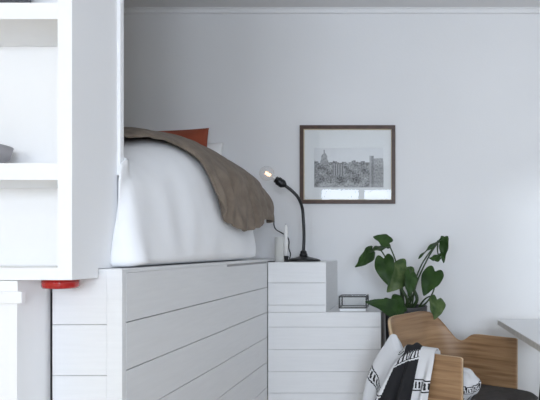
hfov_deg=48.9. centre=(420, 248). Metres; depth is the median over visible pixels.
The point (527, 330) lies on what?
table
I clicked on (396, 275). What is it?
potted plant
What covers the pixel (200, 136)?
pillow
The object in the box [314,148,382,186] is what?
print
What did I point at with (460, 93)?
wall
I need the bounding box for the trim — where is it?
[124,7,539,13]
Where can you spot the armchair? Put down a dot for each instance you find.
(493, 359)
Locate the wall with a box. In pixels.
[124,14,539,398]
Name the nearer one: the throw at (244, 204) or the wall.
the throw at (244, 204)
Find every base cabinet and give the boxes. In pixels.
[0,280,49,399]
[268,261,385,399]
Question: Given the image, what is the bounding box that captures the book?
[340,308,367,310]
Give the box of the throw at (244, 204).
[124,127,274,231]
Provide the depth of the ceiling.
3.47 m
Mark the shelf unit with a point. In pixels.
(62, 61)
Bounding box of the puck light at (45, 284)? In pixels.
[41,279,79,288]
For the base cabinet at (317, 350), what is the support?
on the floor
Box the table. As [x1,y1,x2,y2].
[498,319,539,399]
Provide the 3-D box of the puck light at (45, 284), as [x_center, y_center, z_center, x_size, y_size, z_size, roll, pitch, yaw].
[-0.988,0.096,1.536,0.092,0.027,0.092,0,0,0]
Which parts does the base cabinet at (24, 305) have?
panel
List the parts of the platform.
panel, corner post, panel, panel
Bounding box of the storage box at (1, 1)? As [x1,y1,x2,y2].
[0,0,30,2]
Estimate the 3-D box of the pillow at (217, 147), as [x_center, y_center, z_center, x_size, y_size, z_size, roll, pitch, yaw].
[-1.462,-0.544,3.476,0.460,0.238,0.100,0,0,0]
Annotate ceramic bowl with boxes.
[0,144,13,162]
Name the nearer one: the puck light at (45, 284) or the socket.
the puck light at (45, 284)
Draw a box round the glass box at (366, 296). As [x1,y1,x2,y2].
[339,294,368,308]
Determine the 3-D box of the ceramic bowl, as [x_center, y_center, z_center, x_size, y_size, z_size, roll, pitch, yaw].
[-1.262,-0.260,1.576,0.188,0.064,0.188,0,0,0]
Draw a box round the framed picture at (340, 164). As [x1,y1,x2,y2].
[300,125,394,203]
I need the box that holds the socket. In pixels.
[274,176,286,187]
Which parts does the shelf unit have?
shelf, shelf, panel, panel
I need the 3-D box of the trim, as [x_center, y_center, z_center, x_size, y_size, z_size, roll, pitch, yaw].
[0.000,-1.506,3.539,5.200,0.033,0.022,0,0,0]
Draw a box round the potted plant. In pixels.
[355,234,448,340]
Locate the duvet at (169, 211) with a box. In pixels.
[110,137,255,266]
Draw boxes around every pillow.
[159,128,208,146]
[207,143,222,154]
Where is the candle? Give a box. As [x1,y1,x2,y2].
[284,225,287,255]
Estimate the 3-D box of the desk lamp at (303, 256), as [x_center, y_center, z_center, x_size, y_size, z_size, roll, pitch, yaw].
[-0.779,-0.205,3.346,0.352,0.558,0.202,0,0,-10]
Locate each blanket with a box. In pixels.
[362,334,480,399]
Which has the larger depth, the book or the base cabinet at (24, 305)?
the book
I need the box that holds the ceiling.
[124,0,539,6]
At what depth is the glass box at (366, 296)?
3.25 m
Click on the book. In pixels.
(367, 308)
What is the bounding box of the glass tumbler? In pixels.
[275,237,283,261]
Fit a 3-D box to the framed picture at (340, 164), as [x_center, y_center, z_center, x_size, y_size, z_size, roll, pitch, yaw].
[-0.463,-0.533,3.538,0.602,0.494,0.023,0,0,0]
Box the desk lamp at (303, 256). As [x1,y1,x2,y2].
[265,171,320,261]
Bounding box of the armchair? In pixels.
[388,311,537,399]
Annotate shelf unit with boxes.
[0,0,123,279]
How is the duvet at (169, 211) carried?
on the platform
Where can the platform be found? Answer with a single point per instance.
(193, 330)
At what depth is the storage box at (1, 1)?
1.58 m
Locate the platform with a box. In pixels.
[50,258,274,399]

